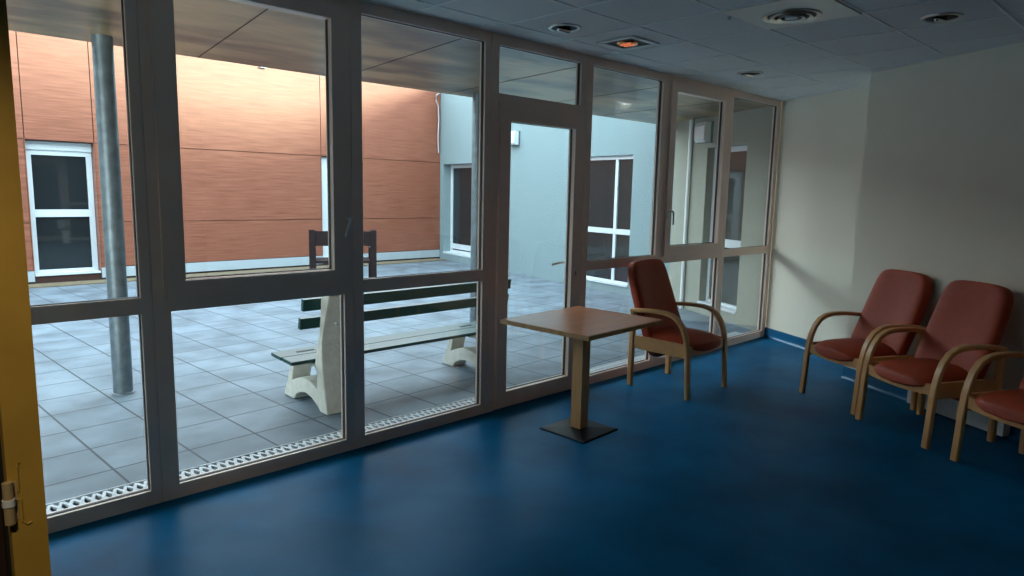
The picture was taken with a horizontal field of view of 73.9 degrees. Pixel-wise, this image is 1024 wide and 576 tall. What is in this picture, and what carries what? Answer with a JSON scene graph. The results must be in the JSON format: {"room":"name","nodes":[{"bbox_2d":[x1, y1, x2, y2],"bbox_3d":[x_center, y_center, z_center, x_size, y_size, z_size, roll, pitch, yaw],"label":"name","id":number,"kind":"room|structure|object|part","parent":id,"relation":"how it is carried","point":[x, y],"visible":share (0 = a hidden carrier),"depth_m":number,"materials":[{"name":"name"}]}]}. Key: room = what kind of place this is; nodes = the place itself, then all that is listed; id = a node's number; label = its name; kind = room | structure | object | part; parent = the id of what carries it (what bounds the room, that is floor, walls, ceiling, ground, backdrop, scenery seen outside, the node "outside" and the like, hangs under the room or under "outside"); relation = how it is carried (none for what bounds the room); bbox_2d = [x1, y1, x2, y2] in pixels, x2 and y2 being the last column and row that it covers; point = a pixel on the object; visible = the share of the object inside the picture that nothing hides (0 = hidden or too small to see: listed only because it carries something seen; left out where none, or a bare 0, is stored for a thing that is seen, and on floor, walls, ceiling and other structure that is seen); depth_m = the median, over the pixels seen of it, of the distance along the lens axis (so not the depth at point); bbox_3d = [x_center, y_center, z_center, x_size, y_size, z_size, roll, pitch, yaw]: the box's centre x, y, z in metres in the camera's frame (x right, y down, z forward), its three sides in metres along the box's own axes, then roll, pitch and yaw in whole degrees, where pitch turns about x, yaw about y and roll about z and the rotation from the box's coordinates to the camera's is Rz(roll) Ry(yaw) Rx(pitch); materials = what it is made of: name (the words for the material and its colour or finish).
{"room":"waiting room","nodes":[
{"label":"waiting room","id":0,"kind":"room"},
{"bbox_2d":[9,30,440,283],"bbox_3d":[-6.364,-2.001,10.536,13.570,3.750,0.300,-6,11,-43],"label":"wall","id":1,"kind":"structure","parent":0,"point":[222,105],"depth_m":11.96,"materials":[{"name":"orange wood"}]},
{"bbox_2d":[25,140,100,276],"bbox_3d":[-6.747,-1.188,10.235,0.846,1.967,0.210,-6,11,-43],"label":"window","id":2,"kind":"structure","parent":1,"relation":"in","point":[60,177],"depth_m":10.28,"materials":[{"name":"grey plastic"}]},
{"bbox_3d":[-6.791,-1.583,10.234,0.702,0.804,0.010,-6,11,-43],"label":"pane","id":3,"kind":"part","parent":2,"relation":"part of","materials":[{"name":"black glass"}]},
{"bbox_3d":[-6.810,-0.689,10.360,0.702,0.794,0.010,-6,11,-43],"label":"pane","id":4,"kind":"part","parent":2,"relation":"part of","materials":[{"name":"black"}]},
{"bbox_3d":[-6.747,-0.227,10.348,0.846,0.031,0.150,-6,11,-43],"label":"sill","id":5,"kind":"part","parent":2,"relation":"part of","materials":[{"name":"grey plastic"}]},
{"bbox_2d":[28,250,439,281],"bbox_3d":[-6.412,-0.236,10.569,13.260,0.155,0.035,-6,11,-43],"label":"trim","id":6,"kind":"structure","parent":1,"relation":"attached to","point":[292,261],"depth_m":12.32,"materials":[{"name":"grey"}]},
{"bbox_2d":[29,258,445,287],"bbox_3d":[-6.314,-0.092,10.418,13.170,0.025,0.380,-6,11,-43],"label":"trim","id":7,"kind":"structure","parent":1,"relation":"attached to","point":[87,282],"depth_m":11.71,"materials":[{"name":"grey concrete"}]},
{"bbox_2d":[321,157,327,256],"bbox_3d":[-3.360,-1.560,13.384,0.866,1.967,0.160,-6,11,-43],"label":"window","id":8,"kind":"structure","parent":1,"relation":"in","point":[323,159],"depth_m":13.14,"materials":[{"name":"grey plastic"}]},
{"bbox_2d":[436,93,439,152],"bbox_3d":[-1.597,-3.622,14.562,0.028,1.441,0.115,7,10,33],"label":"pipe","id":9,"kind":"object","parent":1,"relation":"attached to","point":[438,93],"visible":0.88,"depth_m":14.60,"materials":[{"name":"grey metal"}]},
{"bbox_2d":[6,0,1023,123],"bbox_3d":[0.734,-1.425,2.411,12.600,0.220,8.560,-6,11,-43],"label":"ceiling","id":10,"kind":"structure","parent":0,"point":[635,12],"depth_m":4.48,"materials":[{"name":"tile"}]},
{"bbox_2d":[548,23,580,33],"bbox_3d":[0.320,-1.570,4.143,0.204,0.035,0.204,-6,11,-43],"label":"recessed light","id":11,"kind":"object","parent":10,"relation":"in","point":[567,28],"visible":1,"depth_m":4.12,"materials":[{"name":"silver metal"}]},
{"bbox_3d":[0.319,-1.571,4.146,0.104,0.035,0.036,-5,10,-38],"label":"bulb","id":12,"kind":"part","parent":11,"relation":"part of","materials":[{"name":"white glass"}]},
{"bbox_2d":[596,35,659,49],"bbox_3d":[0.767,-1.618,4.519,0.300,0.023,0.300,-6,11,-43],"label":"recessed light","id":13,"kind":"object","parent":10,"relation":"in","point":[627,42],"visible":1,"depth_m":4.49,"materials":[{"name":"white paint"}]},
{"bbox_2d":[412,0,1023,97],"bbox_3d":[1.600,-1.218,1.727,8.980,0.006,6.140,-6,11,-43],"label":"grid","id":14,"kind":"structure","parent":10,"relation":"attached to","point":[842,1],"depth_m":4.26,"materials":[{"name":"white metal"}]},
{"bbox_2d":[737,71,762,77],"bbox_3d":[1.937,-1.732,5.539,0.204,0.035,0.204,-6,11,-43],"label":"recessed light","id":15,"kind":"object","parent":10,"relation":"in","point":[751,74],"visible":1,"depth_m":5.52,"materials":[{"name":"silver metal"}]},
{"bbox_3d":[1.935,-1.732,5.542,0.104,0.035,0.036,-5,10,-38],"label":"bulb","id":16,"kind":"part","parent":15,"relation":"part of","materials":[{"name":"white glass"}]},
{"bbox_2d":[722,0,861,29],"bbox_3d":[1.515,-1.482,3.688,0.536,0.028,0.528,-6,11,-43],"label":"ceiling vent","id":17,"kind":"object","parent":10,"relation":"in","point":[779,13],"visible":1,"depth_m":3.66,"materials":[{"name":"white metal"}]},
{"bbox_2d":[920,12,963,24],"bbox_3d":[2.354,-1.468,3.731,0.204,0.035,0.204,-6,11,-43],"label":"recessed light","id":18,"kind":"object","parent":10,"relation":"in","point":[941,18],"visible":1,"depth_m":3.71,"materials":[{"name":"silver metal"}]},
{"bbox_3d":[2.352,-1.469,3.733,0.104,0.035,0.036,-5,10,-38],"label":"bulb","id":19,"kind":"part","parent":18,"relation":"part of","materials":[{"name":"white glass"}]},
{"bbox_2d":[29,260,1023,575],"bbox_3d":[-1.141,0.801,5.432,13.670,0.150,14.950,-6,11,-43],"label":"floor","id":20,"kind":"structure","parent":0,"point":[756,474],"depth_m":3.75,"materials":[{"name":"blue plastic"}]},
{"bbox_2d":[30,0,162,533],"bbox_3d":[-1.917,-0.190,2.845,0.717,2.500,0.056,-6,11,-43],"label":"window","id":21,"kind":"structure","parent":20,"relation":"on","point":[140,305],"depth_m":3.03,"materials":[{"name":"plastic"}]},
{"bbox_2d":[91,34,134,395],"bbox_3d":[-2.790,-0.469,4.760,0.148,2.480,0.148,-6,11,-43],"label":"steel post","id":22,"kind":"object","parent":20,"relation":"on","point":[102,45],"visible":1,"depth_m":4.70,"materials":[{"name":"grey metal"}]},
{"bbox_2d":[136,0,354,501],"bbox_3d":[-1.261,-0.258,3.427,1.035,2.500,0.117,-6,11,-43],"label":"window","id":23,"kind":"structure","parent":20,"relation":"on","point":[171,289],"depth_m":3.32,"materials":[{"name":"plastic"}]},
{"bbox_3d":[-1.264,-0.720,3.375,0.942,1.480,0.068,-6,11,-43],"label":"sash","id":24,"kind":"part","parent":23,"relation":"part of","materials":[{"name":"plastic"}]},
{"bbox_3d":[-0.898,-0.332,3.714,0.052,0.107,0.045,-6,11,-43],"label":"handle","id":25,"kind":"part","parent":23,"relation":"part of","materials":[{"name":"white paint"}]},
{"bbox_2d":[309,230,376,277],"bbox_3d":[-2.634,-0.481,10.604,1.000,0.880,0.635,-1,8,-15],"label":"garden chair","id":26,"kind":"object","parent":20,"relation":"on","point":[316,238],"visible":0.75,"depth_m":10.35,"materials":[{"name":"brown wood"}]},
{"bbox_3d":[-2.996,-0.434,10.217,0.090,0.880,0.070,-1,8,-15],"label":"leg","id":27,"kind":"part","parent":26,"relation":"part of","materials":[{"name":"brown wood"}]},
{"bbox_3d":[-2.635,-0.431,10.608,0.800,0.040,0.560,-1,8,-15],"label":"seat","id":28,"kind":"part","parent":26,"relation":"part of","materials":[{"name":"brown wood"}]},
{"bbox_3d":[-2.268,-0.375,10.982,0.090,0.580,0.070,-1,8,-15],"label":"leg","id":29,"kind":"part","parent":26,"relation":"part of","materials":[{"name":"brown wood"}]},
{"bbox_3d":[-2.127,-0.448,10.450,0.090,0.880,0.070,-1,8,-15],"label":"leg","id":30,"kind":"part","parent":26,"relation":"part of","materials":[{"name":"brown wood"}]},
{"bbox_2d":[271,278,510,414],"bbox_3d":[-0.857,0.340,5.223,1.890,0.832,0.674,-6,11,-43],"label":"garden bench","id":31,"kind":"object","parent":20,"relation":"on","point":[324,387],"visible":0.62,"depth_m":4.86,"materials":[{"name":"green painted wood"},{"name":"white concrete"}]},
{"bbox_2d":[46,331,742,512],"bbox_3d":[0.139,0.769,5.231,6.650,0.021,0.163,-6,11,-43],"label":"drain grate","id":32,"kind":"object","parent":20,"relation":"on","point":[91,497],"visible":0.36,"depth_m":3.85,"materials":[{"name":"grey metal"}]},
{"bbox_2d":[350,0,491,448],"bbox_3d":[-0.538,-0.345,4.154,1.016,2.500,0.056,-6,11,-43],"label":"window","id":33,"kind":"structure","parent":20,"relation":"on","point":[358,8],"depth_m":4.08,"materials":[{"name":"plastic"}]},
{"bbox_2d":[470,93,479,321],"bbox_3d":[-0.362,-0.745,7.089,0.148,2.480,0.148,-6,11,-43],"label":"steel post","id":34,"kind":"object","parent":20,"relation":"on","point":[475,106],"visible":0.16,"depth_m":7.00,"materials":[{"name":"grey metal"}]},
{"bbox_2d":[486,32,587,412],"bbox_3d":[0.156,-0.426,4.838,0.933,2.500,0.163,-6,11,-43],"label":"door","id":35,"kind":"structure","parent":20,"relation":"on","point":[506,109],"depth_m":4.67,"materials":[{"name":"plastic"}]},
{"bbox_3d":[0.367,-0.184,5.139,0.136,0.033,0.069,-5,10,-38],"label":"handle","id":36,"kind":"part","parent":35,"relation":"part of","materials":[{"name":"grey plastic"}]},
{"bbox_2d":[500,306,662,443],"bbox_3d":[0.437,0.552,4.322,0.682,0.720,0.784,9,11,43],"label":"square table","id":37,"kind":"object","parent":20,"relation":"on","point":[584,325],"visible":1,"depth_m":4.28,"materials":[{"name":"brown laminate"}]},
{"bbox_3d":[0.429,0.898,4.371,0.356,0.020,0.356,9,11,43],"label":"plate","id":38,"kind":"part","parent":37,"relation":"part of","materials":[{"name":"black metal"}]},
{"bbox_3d":[0.436,0.566,4.324,0.078,0.652,0.078,9,11,43],"label":"post","id":39,"kind":"part","parent":37,"relation":"part of","materials":[{"name":"brown wood"}]},
{"bbox_2d":[579,55,667,383],"bbox_3d":[0.882,-0.504,5.500,1.027,2.500,0.056,-6,11,-43],"label":"window","id":40,"kind":"structure","parent":20,"relation":"on","point":[601,63],"depth_m":5.48,"materials":[{"name":"plastic"}]},
{"bbox_2d":[627,259,727,400],"bbox_3d":[1.277,0.283,5.412,0.588,0.985,0.703,-6,11,-43],"label":"armchair","id":41,"kind":"object","parent":20,"relation":"on","point":[652,294],"visible":0.98,"depth_m":5.36,"materials":[{"name":"red leather"}]},
{"bbox_3d":[0.948,0.477,5.391,0.036,0.592,0.052,-6,11,-43],"label":"leg","id":42,"kind":"part","parent":41,"relation":"part of","materials":[{"name":"brown wood"}]},
{"bbox_3d":[1.161,0.144,5.517,0.496,0.744,0.360,-6,11,-43],"label":"backrest","id":43,"kind":"part","parent":41,"relation":"part of","materials":[{"name":"orange fabric"}]},
{"bbox_3d":[1.129,0.447,5.205,0.026,0.100,0.477,-6,11,-43],"label":"rail","id":44,"kind":"part","parent":41,"relation":"part of","materials":[{"name":"brown wood"}]},
{"bbox_3d":[1.127,0.486,5.200,0.048,0.637,0.554,-6,11,-43],"label":"arm frame","id":45,"kind":"part","parent":41,"relation":"part of","materials":[{"name":"brown wood"}]},
{"bbox_3d":[1.336,0.433,5.758,0.036,0.592,0.052,-6,11,-43],"label":"leg","id":46,"kind":"part","parent":41,"relation":"part of","materials":[{"name":"brown wood"}]},
{"bbox_3d":[1.337,0.382,5.360,0.486,0.125,0.524,-6,11,-43],"label":"seat","id":47,"kind":"part","parent":41,"relation":"part of","materials":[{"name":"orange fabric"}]},
{"bbox_3d":[1.518,0.442,5.570,0.048,0.637,0.554,-6,11,-43],"label":"arm frame","id":48,"kind":"part","parent":41,"relation":"part of","materials":[{"name":"brown wood"}]},
{"bbox_3d":[1.484,0.455,5.214,0.524,0.088,0.020,-6,11,-43],"label":"rail","id":49,"kind":"part","parent":41,"relation":"part of","materials":[{"name":"brown wood"}]},
{"bbox_2d":[653,74,731,366],"bbox_3d":[1.659,-0.584,6.190,1.052,2.500,0.125,-6,11,-43],"label":"window","id":50,"kind":"structure","parent":20,"relation":"on","point":[668,253],"depth_m":6.15,"materials":[{"name":"plastic"}]},
{"bbox_3d":[1.369,-0.609,5.854,0.038,0.130,0.053,-6,11,-43],"label":"handle","id":51,"kind":"part","parent":50,"relation":"part of","materials":[{"name":"silver metal"}]},
{"bbox_3d":[1.654,-1.047,6.141,0.959,1.480,0.068,-6,11,-43],"label":"sash","id":52,"kind":"part","parent":50,"relation":"part of","materials":[{"name":"plastic"}]},
{"bbox_2d":[716,89,781,345],"bbox_3d":[2.391,-0.673,6.931,1.032,2.500,0.056,-6,11,-43],"label":"window","id":53,"kind":"structure","parent":20,"relation":"on","point":[765,250],"depth_m":7.12,"materials":[{"name":"plastic"}]},
{"bbox_2d":[799,269,932,414],"bbox_3d":[2.666,0.361,5.074,0.703,0.985,0.588,-1,8,-16],"label":"armchair","id":54,"kind":"object","parent":20,"relation":"on","point":[897,298],"visible":0.87,"depth_m":4.99,"materials":[{"name":"brown wood"}]},
{"bbox_3d":[2.521,0.497,5.336,0.554,0.637,0.048,-1,8,-16],"label":"arm frame","id":55,"kind":"part","parent":54,"relation":"part of","materials":[{"name":"brown wood"}]},
{"bbox_3d":[2.371,0.502,5.011,0.020,0.088,0.524,-1,8,-16],"label":"rail","id":56,"kind":"part","parent":54,"relation":"part of","materials":[{"name":"brown wood"}]},
{"bbox_3d":[2.578,0.451,5.062,0.524,0.125,0.486,-1,8,-16],"label":"seat","id":57,"kind":"part","parent":54,"relation":"part of","materials":[{"name":"orange fabric"}]},
{"bbox_3d":[2.667,0.572,4.822,0.554,0.637,0.048,-1,8,-16],"label":"arm frame","id":58,"kind":"part","parent":54,"relation":"part of","materials":[{"name":"brown wood"}]},
{"bbox_3d":[2.834,0.239,5.103,0.361,0.744,0.496,-1,8,-16],"label":"backrest","id":59,"kind":"part","parent":54,"relation":"part of","materials":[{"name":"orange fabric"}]},
{"bbox_3d":[2.672,0.534,4.826,0.477,0.100,0.026,-1,8,-16],"label":"rail","id":60,"kind":"part","parent":54,"relation":"part of","materials":[{"name":"brown wood"}]},
{"bbox_3d":[2.917,0.589,4.897,0.052,0.592,0.036,-1,8,-16],"label":"leg","id":61,"kind":"part","parent":54,"relation":"part of","materials":[{"name":"brown wood"}]},
{"bbox_2d":[855,280,1013,448],"bbox_3d":[2.793,0.451,4.455,0.703,0.985,0.588,-1,8,-16],"label":"armchair","id":62,"kind":"object","parent":20,"relation":"on","point":[969,320],"visible":0.9,"depth_m":4.36,"materials":[{"name":"red leather"}]},
{"bbox_3d":[2.657,0.550,4.706,0.477,0.100,0.026,-1,8,-16],"label":"rail","id":63,"kind":"part","parent":62,"relation":"part of","materials":[{"name":"brown wood"}]},
{"bbox_3d":[2.647,0.587,4.717,0.554,0.637,0.048,-1,8,-16],"label":"arm frame","id":64,"kind":"part","parent":62,"relation":"part of","materials":[{"name":"brown wood"}]},
{"bbox_3d":[2.498,0.592,4.392,0.020,0.088,0.524,-1,8,-16],"label":"rail","id":65,"kind":"part","parent":62,"relation":"part of","materials":[{"name":"brown wood"}]},
{"bbox_3d":[2.899,0.604,4.789,0.052,0.592,0.036,-1,8,-16],"label":"leg","id":66,"kind":"part","parent":62,"relation":"part of","materials":[{"name":"brown wood"}]},
{"bbox_3d":[2.705,0.540,4.443,0.524,0.125,0.486,-1,8,-16],"label":"seat","id":67,"kind":"part","parent":62,"relation":"part of","materials":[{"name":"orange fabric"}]},
{"bbox_3d":[2.960,0.329,4.484,0.361,0.744,0.496,-1,8,-16],"label":"backrest","id":68,"kind":"part","parent":62,"relation":"part of","materials":[{"name":"orange fabric"}]},
{"bbox_3d":[2.793,0.662,4.203,0.554,0.637,0.048,-1,8,-16],"label":"arm frame","id":69,"kind":"part","parent":62,"relation":"part of","materials":[{"name":"brown wood"}]},
{"bbox_3d":[2.798,0.624,4.207,0.477,0.100,0.026,-1,8,-16],"label":"rail","id":70,"kind":"part","parent":62,"relation":"part of","materials":[{"name":"brown wood"}]},
{"bbox_3d":[3.044,0.679,4.278,0.052,0.592,0.036,-1,8,-16],"label":"leg","id":71,"kind":"part","parent":62,"relation":"part of","materials":[{"name":"brown wood"}]},
{"bbox_2d":[907,389,1010,436],"bbox_3d":[3.072,0.766,4.708,0.062,0.300,0.740,-1,8,-16],"label":"radiator","id":72,"kind":"object","parent":20,"relation":"on","point":[945,407],"visible":0.2,"depth_m":4.60,"materials":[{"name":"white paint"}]},
{"bbox_2d":[950,351,1023,461],"bbox_3d":[2.993,0.555,3.746,0.703,0.985,0.588,-1,8,-16],"label":"armchair","id":73,"kind":"object","parent":20,"relation":"on","point":[1004,406],"visible":1,"depth_m":3.90,"materials":[{"name":"brown wood"}]},
{"bbox_3d":[2.856,0.655,3.997,0.477,0.100,0.026,-1,8,-16],"label":"rail","id":74,"kind":"part","parent":73,"relation":"part of","materials":[{"name":"brown wood"}]},
{"bbox_3d":[2.698,0.697,3.683,0.020,0.088,0.524,-1,8,-16],"label":"rail","id":75,"kind":"part","parent":73,"relation":"part of","materials":[{"name":"brown wood"}]},
{"bbox_3d":[2.905,0.645,3.735,0.524,0.125,0.486,-1,8,-16],"label":"seat","id":76,"kind":"part","parent":73,"relation":"part of","materials":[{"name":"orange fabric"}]},
{"bbox_3d":[3.099,0.708,4.080,0.052,0.592,0.036,-1,8,-16],"label":"leg","id":77,"kind":"part","parent":73,"relation":"part of","materials":[{"name":"brown wood"}]},
{"bbox_3d":[3.160,0.433,3.776,0.361,0.744,0.496,-1,8,-16],"label":"backrest","id":78,"kind":"part","parent":73,"relation":"part of","materials":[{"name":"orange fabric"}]},
{"bbox_2d":[440,93,676,295],"bbox_3d":[0.471,-2.087,12.186,0.350,3.750,6.798,-4,10,-34],"label":"wall","id":79,"kind":"structure","parent":0,"point":[539,164],"depth_m":11.83,"materials":[{"name":"white paint"}]},
{"bbox_2d":[443,164,471,257],"bbox_3d":[-0.964,-1.629,14.282,0.240,1.917,1.569,-4,10,-34],"label":"window","id":80,"kind":"structure","parent":79,"relation":"in","point":[461,174],"depth_m":14.62,"materials":[{"name":"grey plastic"}]},
{"bbox_3d":[-1.008,-0.694,14.397,0.180,0.031,1.569,-4,10,-34],"label":"sill","id":81,"kind":"part","parent":80,"relation":"part of","materials":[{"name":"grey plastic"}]},
{"bbox_3d":[-0.887,-1.704,14.322,0.010,1.634,1.425,-4,10,-34],"label":"pane","id":82,"kind":"part","parent":80,"relation":"part of","materials":[{"name":"black glass"}]},
{"bbox_2d":[511,130,519,145],"bbox_3d":[0.017,-2.723,12.372,0.119,0.264,0.284,-4,10,-34],"label":"wall lamp","id":83,"kind":"object","parent":79,"relation":"attached to","point":[515,135],"visible":0.65,"depth_m":12.28,"materials":[{"name":"white plastic"}]},
{"bbox_2d":[586,155,632,286],"bbox_3d":[1.432,-1.064,10.636,0.140,1.957,1.295,-4,10,-34],"label":"window","id":84,"kind":"structure","parent":79,"relation":"in","point":[610,193],"depth_m":10.55,"materials":[{"name":"grey plastic"}]},
{"bbox_3d":[1.348,-0.533,10.892,0.010,0.724,0.812,-4,10,-34],"label":"pane","id":85,"kind":"part","parent":84,"relation":"part of","materials":[{"name":"black"}]},
{"bbox_3d":[1.368,-1.486,10.758,0.010,1.054,0.812,-4,10,-34],"label":"pane","id":86,"kind":"part","parent":84,"relation":"part of","materials":[{"name":"black glass"}]},
{"bbox_3d":[1.387,-0.109,10.754,0.080,0.031,1.295,-4,10,-34],"label":"sill","id":87,"kind":"part","parent":84,"relation":"part of","materials":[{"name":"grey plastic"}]},
{"bbox_3d":[1.695,-0.453,10.382,0.010,0.724,0.325,-4,10,-34],"label":"pane","id":88,"kind":"part","parent":84,"relation":"part of","materials":[{"name":"black"}]},
{"bbox_3d":[1.716,-1.407,10.248,0.010,1.054,0.325,-4,10,-34],"label":"pane","id":89,"kind":"part","parent":84,"relation":"part of","materials":[{"name":"black glass"}]},
{"bbox_2d":[669,105,781,330],"bbox_3d":[2.689,-0.876,8.414,0.350,2.500,2.165,-1,8,-17],"label":"wall","id":90,"kind":"structure","parent":0,"point":[752,128],"depth_m":8.20,"materials":[{"name":"white paint"}]},
{"bbox_2d":[197,9,734,121],"bbox_3d":[-1.334,-1.692,4.779,11.308,0.004,2.249,-6,11,-43],"label":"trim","id":91,"kind":"structure","parent":90,"relation":"attached to","point":[266,9],"depth_m":5.20,"materials":[{"name":"brown"}]},
{"bbox_2d":[679,119,693,308],"bbox_3d":[2.301,-0.953,8.984,0.051,2.478,0.052,-6,11,-43],"label":"pipe","id":92,"kind":"object","parent":90,"relation":"attached to","point":[691,124],"visible":1,"depth_m":8.94,"materials":[{"name":"white metal"}]},
{"bbox_2d":[694,121,713,143],"bbox_3d":[2.393,-1.946,8.507,0.119,0.264,0.244,-1,8,-17],"label":"wall lamp","id":93,"kind":"object","parent":90,"relation":"attached to","point":[703,133],"visible":1,"depth_m":8.42,"materials":[{"name":"white plastic"}]},
{"bbox_2d":[697,145,746,313],"bbox_3d":[2.616,-0.725,8.302,0.180,1.967,0.804,-1,8,-17],"label":"window","id":94,"kind":"structure","parent":90,"relation":"in","point":[738,157],"depth_m":8.27,"materials":[{"name":"grey plastic"}]},
{"bbox_3d":[2.567,0.234,8.428,0.120,0.031,0.804,-1,8,-17],"label":"sill","id":95,"kind":"part","parent":94,"relation":"part of","materials":[{"name":"grey plastic"}]},
{"bbox_3d":[2.661,-0.153,8.400,0.010,0.694,0.690,-1,8,-17],"label":"pane","id":96,"kind":"part","parent":94,"relation":"part of","materials":[{"name":"black"}]},
{"bbox_3d":[2.682,-1.116,8.264,0.010,1.064,0.690,-1,8,-17],"label":"pane","id":97,"kind":"part","parent":94,"relation":"part of","materials":[{"name":"black"}]},
{"bbox_2d":[765,85,869,340],"bbox_3d":[3.110,-0.589,6.445,0.150,2.500,1.780,-1,8,-16],"label":"wall","id":98,"kind":"structure","parent":0,"point":[822,136],"depth_m":6.64,"materials":[{"name":"white paint"}]},
{"bbox_2d":[763,327,806,349],"bbox_3d":[2.977,0.589,6.659,0.030,0.103,1.630,-1,8,-16],"label":"baseboard","id":99,"kind":"structure","parent":98,"relation":"attached to","point":[779,336],"depth_m":7.10,"materials":[{"name":"blue plastic"}]},
{"bbox_2d":[846,42,1023,389],"bbox_3d":[3.885,-0.096,3.062,0.579,2.500,5.518,-1,8,-16],"label":"wall","id":100,"kind":"structure","parent":0,"point":[941,198],"depth_m":4.78,"materials":[{"name":"white paint"}]},
{"bbox_2d":[841,366,1020,441],"bbox_3d":[3.567,1.097,3.144,0.032,0.103,5.518,-1,8,-16],"label":"baseboard","id":101,"kind":"structure","parent":100,"relation":"attached to","point":[849,374],"depth_m":5.33,"materials":[{"name":"blue"}]},
{"bbox_3d":[-2.363,0.043,1.125,2.318,2.500,1.840,-6,11,-43],"label":"doorway","id":102,"kind":"structure","parent":0,"visible":0},
{"bbox_2d":[0,0,50,575],"bbox_3d":[-1.298,0.283,0.946,1.054,2.120,0.122,-6,11,-43],"label":"door","id":103,"kind":"structure","parent":102,"relation":"attached to","point":[24,540],"depth_m":1.25,"materials":[{"name":"painted wood"},{"name":"metal"}]}
]}

